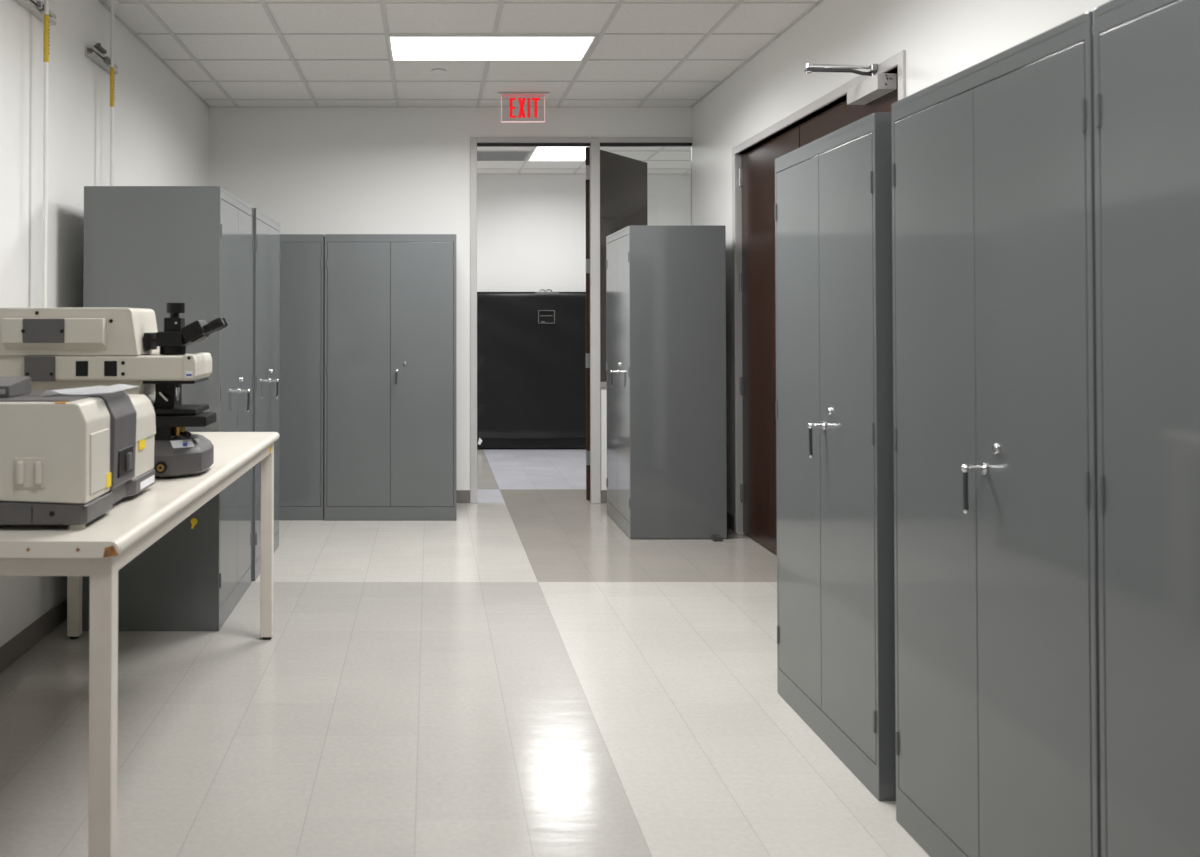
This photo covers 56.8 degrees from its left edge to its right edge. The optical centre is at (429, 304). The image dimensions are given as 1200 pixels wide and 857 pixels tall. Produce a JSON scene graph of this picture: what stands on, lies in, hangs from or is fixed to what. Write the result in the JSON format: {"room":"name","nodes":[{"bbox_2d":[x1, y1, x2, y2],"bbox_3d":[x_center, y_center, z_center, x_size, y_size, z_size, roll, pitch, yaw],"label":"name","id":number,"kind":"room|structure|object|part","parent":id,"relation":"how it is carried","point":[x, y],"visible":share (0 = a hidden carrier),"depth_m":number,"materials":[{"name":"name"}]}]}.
{"room":"laboratory","nodes":[
{"label":"laboratory","id":0,"kind":"room"},
{"bbox_2d":[0,0,208,646],"bbox_3d":[-1.737,-0.085,2.892,0.100,3.010,10.780,0,-1,0],"label":"wall","id":1,"kind":"structure","parent":0,"point":[161,127],"depth_m":5.03,"materials":[{"name":"white paint"}]},
{"bbox_2d":[0,597,66,672],"bbox_3d":[-1.683,1.372,2.919,0.008,0.098,10.680,0,-1,0],"label":"baseboard","id":2,"kind":"structure","parent":1,"relation":"attached to","point":[22,642],"depth_m":4.60,"materials":[{"name":"grey plastic"}]},
{"bbox_2d":[15,0,55,25],"bbox_3d":[-1.656,-1.268,4.590,0.062,0.074,0.420,0,-1,0],"label":"wall bracket","id":3,"kind":"object","parent":1,"relation":"attached to","point":[36,7],"visible":0.83,"depth_m":4.57,"materials":[{"name":"silver metal"}]},
{"bbox_2d":[42,0,49,307],"bbox_3d":[-1.636,-0.555,4.579,0.102,2.005,0.060,0,-1,0],"label":"pipe","id":4,"kind":"object","parent":1,"relation":"attached to","point":[46,2],"visible":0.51,"depth_m":4.57,"materials":[{"name":"white metal"}]},
{"bbox_2d":[85,43,117,73],"bbox_3d":[-1.656,-1.253,5.540,0.062,0.074,0.420,0,-1,0],"label":"wall bracket","id":5,"kind":"object","parent":1,"relation":"attached to","point":[96,53],"visible":0.87,"depth_m":5.44,"materials":[{"name":"silver metal"}]},
{"bbox_3d":[-1.642,-1.277,5.431,0.030,0.029,0.120,0,-1,0],"label":"bolt plate","id":6,"kind":"part","parent":5,"relation":"part of","materials":[{"name":"grey plastic"}]},
{"bbox_2d":[106,0,118,185],"bbox_3d":[-1.636,-0.540,5.529,0.102,2.005,0.060,0,-1,0],"label":"pipe","id":7,"kind":"object","parent":1,"relation":"attached to","point":[112,2],"visible":0.56,"depth_m":5.53,"materials":[{"name":"white paint"}]},
{"bbox_2d":[98,0,822,107],"bbox_3d":[0.155,-1.585,2.965,3.685,0.007,10.680,0,-1,0],"label":"grid","id":8,"kind":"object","parent":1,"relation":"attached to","point":[263,3],"depth_m":6.19,"materials":[{"name":"paint"}]},
{"bbox_2d":[208,107,691,489],"bbox_3d":[0.105,0.001,8.309,3.785,3.010,0.055,0,-1,0],"label":"wall","id":9,"kind":"structure","parent":0,"point":[311,170],"depth_m":8.30,"materials":[{"name":"white paint"}]},
{"bbox_2d":[456,490,606,502],"bbox_3d":[0.155,1.456,8.255,3.685,0.098,0.010,0,-1,0],"label":"baseboard","id":10,"kind":"structure","parent":9,"relation":"attached to","point":[462,496],"depth_m":8.25,"materials":[{"name":"grey plastic"}]},
{"bbox_2d":[470,137,692,502],"bbox_3d":[1.151,0.117,8.303,1.694,2.777,0.075,0,-1,0],"label":"trim","id":11,"kind":"structure","parent":9,"relation":"attached to","point":[595,393],"depth_m":8.27,"materials":[{"name":"grey paint"}]},
{"bbox_2d":[477,143,691,146],"bbox_3d":[1.177,-1.220,8.334,1.640,0.022,0.047,0,-1,0],"label":"trim","id":12,"kind":"structure","parent":9,"relation":"attached to","point":[478,144],"depth_m":8.32,"materials":[{"name":"black metal"}]},
{"bbox_2d":[585,147,647,499],"bbox_3d":[1.514,0.150,8.777,0.164,2.709,1.050,-1,-1,36],"label":"door","id":13,"kind":"structure","parent":9,"relation":"in","point":[623,180],"depth_m":8.59,"materials":[{"name":"brown wood"}]},
{"bbox_2d":[600,146,691,387],"bbox_3d":[1.645,-0.287,8.309,0.706,1.842,0.071,0,-1,0],"label":"window","id":14,"kind":"structure","parent":9,"relation":"in","point":[602,384],"depth_m":8.26,"materials":[{"name":"clear glass"}]},
{"bbox_3d":[1.645,0.612,8.295,0.706,0.043,0.071,0,-1,0],"label":"sill","id":15,"kind":"part","parent":14,"relation":"part of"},
{"bbox_2d":[103,0,817,173],"bbox_3d":[0.600,-1.599,4.851,6.200,0.080,14.650,0,-1,0],"label":"ceiling","id":16,"kind":"structure","parent":0,"point":[180,18],"depth_m":6.65,"materials":[{"name":"tile"}]},
{"bbox_2d":[431,69,445,72],"bbox_3d":[0.055,-1.517,7.085,0.092,0.012,0.092,0,-1,0],"label":"sprinkler cover","id":17,"kind":"object","parent":16,"relation":"attached to","point":[433,70],"visible":1,"depth_m":7.08,"materials":[{"name":"white paint"}]},
{"bbox_2d":[388,35,596,60],"bbox_3d":[0.355,-1.527,6.500,1.195,0.012,0.586,0,-1,0],"label":"recessed light","id":18,"kind":"object","parent":16,"relation":"in","point":[401,47],"visible":1,"depth_m":6.47,"materials":[{"name":"white paint"}]},
{"bbox_2d":[477,152,529,160],"bbox_3d":[0.670,-1.461,10.744,0.584,0.010,0.584,0,-1,0],"label":"ceiling vent","id":19,"kind":"object","parent":16,"relation":"in","point":[481,156],"visible":0.62,"depth_m":10.75,"materials":[{"name":"grey metal"}]},
{"bbox_2d":[497,93,548,121],"bbox_3d":[0.668,-1.407,7.823,0.370,0.200,0.110,0,-1,0],"label":"exit sign","id":20,"kind":"object","parent":16,"relation":"hanging from","point":[521,102],"visible":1,"depth_m":7.82,"materials":[{"name":"white paint"}]},
{"bbox_3d":[0.668,-1.505,7.825,0.370,0.004,0.110,0,-1,0],"label":"ceiling plate","id":21,"kind":"part","parent":20,"relation":"part of","materials":[{"name":"white paint"}]},
{"bbox_2d":[527,147,585,160],"bbox_3d":[1.278,-1.465,10.441,0.592,0.012,1.218,0,-1,0],"label":"recessed light","id":22,"kind":"object","parent":16,"relation":"in","point":[539,153],"visible":0.52,"depth_m":10.62,"materials":[{"name":"white paint"}]},
{"bbox_2d":[0,448,929,856],"bbox_3d":[0.957,1.501,4.802,5.487,0.100,14.650,0,-1,0],"label":"floor","id":23,"kind":"structure","parent":0,"point":[522,674],"depth_m":3.83,"materials":[{"name":"tile"}]},
{"bbox_2d":[0,432,279,856],"bbox_3d":[-1.137,0.987,3.592,0.931,0.890,2.386,0,-1,1],"label":"work table","id":24,"kind":"object","parent":23,"relation":"on","point":[110,541],"visible":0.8,"depth_m":2.48,"materials":[{"name":"beige laminate"}]},
{"bbox_3d":[-1.544,1.017,4.742,0.051,0.841,0.051,0,-1,1],"label":"leg","id":25,"kind":"part","parent":24,"relation":"part of","materials":[{"name":"beige paint"}]},
{"bbox_2d":[0,390,155,529],"bbox_3d":[-1.108,0.379,2.840,0.658,0.301,0.649,0,-1,0],"label":"spectrometer","id":26,"kind":"object","parent":24,"relation":"on","point":[66,459],"visible":0.98,"depth_m":2.53,"materials":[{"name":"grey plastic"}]},
{"bbox_2d":[0,376,30,396],"bbox_3d":[-1.169,0.205,2.721,0.295,0.044,0.151,0,-1,0],"label":"control box","id":27,"kind":"object","parent":26,"relation":"on","point":[10,386],"visible":1,"depth_m":2.71,"materials":[{"name":"grey plastic"}]},
{"bbox_3d":[-0.927,0.390,2.526,0.072,0.070,0.005,0,-1,0],"label":"latch plate","id":28,"kind":"part","parent":26,"relation":"part of","materials":[{"name":"beige plastic"}]},
{"bbox_3d":[-1.137,0.245,2.844,0.580,0.030,0.565,0,-1,0],"label":"lid","id":29,"kind":"part","parent":26,"relation":"part of","materials":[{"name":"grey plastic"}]},
{"bbox_2d":[41,384,137,395],"bbox_3d":[-0.869,0.220,2.812,0.175,0.014,0.270,0,-1,0],"label":"paper sheet","id":30,"kind":"object","parent":26,"relation":"on","point":[118,387],"visible":1,"depth_m":2.77,"materials":[{"name":"white paper"}]},
{"bbox_3d":[-0.732,0.981,2.442,0.051,0.841,0.051,0,-1,1],"label":"leg","id":31,"kind":"part","parent":24,"relation":"part of","materials":[{"name":"beige paint"}]},
{"bbox_2d":[0,303,228,478],"bbox_3d":[-1.074,0.267,3.487,0.854,0.545,0.358,0,-1,0],"label":"microscope","id":32,"kind":"object","parent":24,"relation":"on","point":[58,348],"visible":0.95,"depth_m":3.35,"materials":[{"name":"grey plastic"}]},
{"bbox_3d":[-1.197,0.198,3.347,0.094,0.077,0.020,0,-1,0],"label":"panel","id":33,"kind":"part","parent":32,"relation":"part of","materials":[{"name":"grey plastic"}]},
{"bbox_3d":[-1.149,0.091,3.334,0.313,0.098,0.034,0,-1,0],"label":"raised panel","id":34,"kind":"part","parent":32,"relation":"part of","materials":[{"name":"beige plastic"}]},
{"bbox_3d":[-0.984,0.197,3.472,0.532,0.080,0.261,0,-1,0],"label":"arm","id":35,"kind":"part","parent":32,"relation":"part of","materials":[{"name":"beige plastic"}]},
{"bbox_3d":[-0.821,0.498,3.330,0.036,0.036,0.014,0,-1,0],"label":"knob","id":36,"kind":"part","parent":32,"relation":"part of","materials":[{"name":"black plastic"}]},
{"bbox_3d":[-0.763,0.405,3.396,0.020,0.021,0.048,1,-1,-40],"label":"condenser knob","id":37,"kind":"part","parent":32,"relation":"part of","materials":[{"name":"black plastic"}]},
{"bbox_3d":[-0.707,1.017,4.734,0.051,0.841,0.051,0,-1,1],"label":"leg","id":38,"kind":"part","parent":24,"relation":"part of","materials":[{"name":"beige paint"}]},
{"bbox_2d":[82,186,253,630],"bbox_3d":[-1.214,0.468,5.307,0.665,1.980,0.920,0,-1,0],"label":"storage cabinet","id":39,"kind":"object","parent":23,"relation":"on","point":[147,247],"visible":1,"depth_m":4.87,"materials":[{"name":"grey metal"}]},
{"bbox_3d":[-0.948,0.444,5.092,0.022,1.829,0.436,0,-1,0],"label":"door","id":40,"kind":"part","parent":39,"relation":"part of","materials":[{"name":"grey metal"}]},
{"bbox_3d":[-0.948,0.450,5.530,0.022,1.829,0.436,0,-1,0],"label":"door","id":41,"kind":"part","parent":39,"relation":"part of","materials":[{"name":"grey metal"}]},
{"bbox_3d":[-0.909,0.424,5.356,0.055,0.027,0.027,0,-1,0],"label":"handle","id":42,"kind":"part","parent":39,"relation":"part of","materials":[{"name":"silver metal"}]},
{"bbox_3d":[-0.892,0.473,5.353,0.012,0.099,0.016,-1,-1,34],"label":"lever","id":43,"kind":"part","parent":39,"relation":"part of","materials":[{"name":"metal"}]},
{"bbox_2d":[252,208,279,580],"bbox_3d":[-1.202,0.483,6.240,0.665,1.980,0.914,0,-1,0],"label":"storage cabinet","id":44,"kind":"object","parent":23,"relation":"on","point":[266,230],"visible":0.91,"depth_m":6.17,"materials":[{"name":"grey metal"}]},
{"bbox_3d":[-0.936,0.458,6.021,0.022,1.829,0.436,0,-1,0],"label":"door","id":45,"kind":"part","parent":44,"relation":"part of","materials":[{"name":"grey metal"}]},
{"bbox_3d":[-0.936,0.465,6.460,0.022,1.829,0.436,0,-1,0],"label":"door","id":46,"kind":"part","parent":44,"relation":"part of","materials":[{"name":"grey metal"}]},
{"bbox_3d":[-0.897,0.439,6.286,0.055,0.027,0.027,0,-1,0],"label":"handle","id":47,"kind":"part","parent":44,"relation":"part of","materials":[{"name":"silver metal"}]},
{"bbox_2d":[279,234,324,519],"bbox_3d":[-1.194,0.508,7.826,0.914,1.980,0.665,0,-1,0],"label":"storage cabinet","id":48,"kind":"object","parent":23,"relation":"on","point":[302,256],"visible":0.2,"depth_m":7.55,"materials":[{"name":"grey metal"}]},
{"bbox_2d":[324,234,456,520],"bbox_3d":[-0.274,0.508,7.815,0.914,1.980,0.665,0,-1,0],"label":"storage cabinet","id":49,"kind":"object","parent":23,"relation":"on","point":[390,299],"visible":1,"depth_m":7.54,"materials":[{"name":"grey metal"}]},
{"bbox_3d":[-0.493,0.482,7.549,0.436,1.829,0.022,0,-1,0],"label":"door","id":50,"kind":"part","parent":49,"relation":"part of","materials":[{"name":"grey metal"}]},
{"bbox_3d":[-0.055,0.482,7.549,0.436,1.829,0.022,0,-1,0],"label":"door","id":51,"kind":"part","parent":49,"relation":"part of","materials":[{"name":"grey metal"}]},
{"bbox_2d":[477,289,585,447],"bbox_3d":[1.250,0.693,11.803,1.560,1.712,0.295,0,-1,0],"label":"cabinet","id":52,"kind":"object","parent":23,"relation":"on","point":[531,346],"visible":0.71,"depth_m":11.69,"materials":[{"name":"black plastic"}]},
{"bbox_2d":[606,225,726,538],"bbox_3d":[1.541,0.498,7.350,0.665,1.984,0.914,0,-1,0],"label":"storage cabinet","id":53,"kind":"object","parent":23,"relation":"on","point":[666,478],"visible":0.98,"depth_m":6.90,"materials":[{"name":"grey metal"}]},
{"bbox_3d":[1.275,0.478,7.569,0.022,1.829,0.436,0,-1,0],"label":"door","id":54,"kind":"part","parent":53,"relation":"part of","materials":[{"name":"grey metal"}]},
{"bbox_3d":[1.275,0.472,7.131,0.022,1.829,0.436,0,-1,0],"label":"door","id":55,"kind":"part","parent":53,"relation":"part of","materials":[{"name":"grey metal"}]},
{"bbox_2d":[712,535,722,541],"bbox_3d":[1.803,1.468,6.840,0.059,0.030,0.060,0,-1,0],"label":"door stop","id":56,"kind":"object","parent":23,"relation":"on","point":[715,538],"visible":1,"depth_m":6.81,"materials":[{"name":"metal"}]},
{"bbox_2d":[775,113,895,800],"bbox_3d":[1.563,0.442,3.595,0.665,1.980,0.914,0,-1,0],"label":"storage cabinet","id":57,"kind":"object","parent":23,"relation":"on","point":[834,269],"visible":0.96,"depth_m":3.41,"materials":[{"name":"grey metal"}]},
{"bbox_3d":[1.297,0.423,3.815,0.022,1.829,0.436,0,-1,0],"label":"door","id":58,"kind":"part","parent":57,"relation":"part of","materials":[{"name":"grey metal"}]},
{"bbox_3d":[1.241,0.445,3.553,0.012,0.099,0.016,-1,-1,34],"label":"lever","id":59,"kind":"part","parent":57,"relation":"part of","materials":[{"name":"metal"}]},
{"bbox_3d":[1.258,0.396,3.551,0.055,0.027,0.027,0,-1,0],"label":"handle","id":60,"kind":"part","parent":57,"relation":"part of","materials":[{"name":"silver metal"}]},
{"bbox_3d":[1.297,0.417,3.377,0.022,1.829,0.436,0,-1,0],"label":"door","id":61,"kind":"part","parent":57,"relation":"part of","materials":[{"name":"grey metal"}]},
{"bbox_2d":[891,11,1100,856],"bbox_3d":[1.561,0.425,2.564,0.665,1.980,0.914,0,-1,0],"label":"storage cabinet","id":62,"kind":"object","parent":23,"relation":"on","point":[997,688],"visible":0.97,"depth_m":2.47,"materials":[{"name":"grey metal"}]},
{"bbox_3d":[1.295,0.407,2.783,0.022,1.829,0.436,0,-1,0],"label":"door","id":63,"kind":"part","parent":62,"relation":"part of","materials":[{"name":"grey metal"}]},
{"bbox_3d":[1.239,0.429,2.521,0.012,0.099,0.016,-1,-1,34],"label":"lever","id":64,"kind":"part","parent":62,"relation":"part of","materials":[{"name":"metal"}]},
{"bbox_3d":[1.256,0.380,2.519,0.055,0.027,0.027,0,-1,0],"label":"handle","id":65,"kind":"part","parent":62,"relation":"part of","materials":[{"name":"silver metal"}]},
{"bbox_3d":[1.295,0.400,2.345,0.022,1.829,0.436,0,-1,0],"label":"door","id":66,"kind":"part","parent":62,"relation":"part of","materials":[{"name":"grey metal"}]},
{"bbox_2d":[1093,0,1199,856],"bbox_3d":[1.561,0.411,1.641,0.665,1.980,0.914,0,-1,0],"label":"storage cabinet","id":67,"kind":"object","parent":23,"relation":"on","point":[1146,53],"visible":1,"depth_m":1.95,"materials":[{"name":"grey metal"}]},
{"bbox_2d":[477,174,690,291],"bbox_3d":[0.600,0.060,12.101,6.200,3.010,0.100,0,-1,0],"label":"wall","id":68,"kind":"structure","parent":0,"point":[531,228],"depth_m":12.07,"materials":[{"name":"white paint"}]},
{"bbox_2d":[477,147,690,173],"bbox_3d":[0.600,-1.472,10.219,6.000,0.006,3.710,0,-1,0],"label":"grid","id":69,"kind":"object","parent":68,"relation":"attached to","point":[662,148],"depth_m":10.58,"materials":[{"name":"paint"}]},
{"bbox_2d":[691,0,1110,532],"bbox_3d":[2.068,-0.084,2.919,0.140,3.010,10.835,0,-1,0],"label":"wall","id":70,"kind":"structure","parent":0,"point":[941,39],"depth_m":5.49,"materials":[{"name":"white paint"}]},
{"bbox_2d":[727,512,733,530],"bbox_3d":[1.994,1.372,2.919,0.008,0.098,10.680,0,-1,0],"label":"baseboard","id":71,"kind":"structure","parent":70,"relation":"attached to","point":[730,518],"depth_m":7.22,"materials":[{"name":"grey plastic"}]},
{"bbox_2d":[739,125,799,554],"bbox_3d":[2.046,0.245,6.532,0.068,2.453,1.133,0,-1,0],"label":"door","id":72,"kind":"structure","parent":70,"relation":"in","point":[758,495],"depth_m":6.72,"materials":[{"name":"brown wood"}]},
{"bbox_2d":[732,50,905,532],"bbox_3d":[2.041,0.209,5.850,0.114,2.515,2.585,0,-1,0],"label":"trim","id":73,"kind":"structure","parent":70,"relation":"attached to","point":[898,60],"depth_m":7.08,"materials":[{"name":"grey paint"}]},
{"bbox_2d":[800,72,897,146],"bbox_3d":[2.044,0.225,5.274,0.062,2.453,1.384,0,-1,0],"label":"door","id":74,"kind":"structure","parent":70,"relation":"in","point":[840,115],"depth_m":5.40,"materials":[{"name":"brown wood"}]},
{"bbox_2d":[805,63,896,104],"bbox_3d":[1.849,-1.001,4.910,0.359,0.138,0.352,0,-1,0],"label":"door closer","id":75,"kind":"object","parent":74,"relation":"attached to","point":[878,85],"depth_m":4.84,"materials":[{"name":"grey paint"}]},
{"bbox_3d":[1.825,-1.035,4.853,0.312,0.032,0.031,0,-1,-3],"label":"arm","id":76,"kind":"part","parent":75,"relation":"part of","materials":[{"name":"metal"}]}
]}

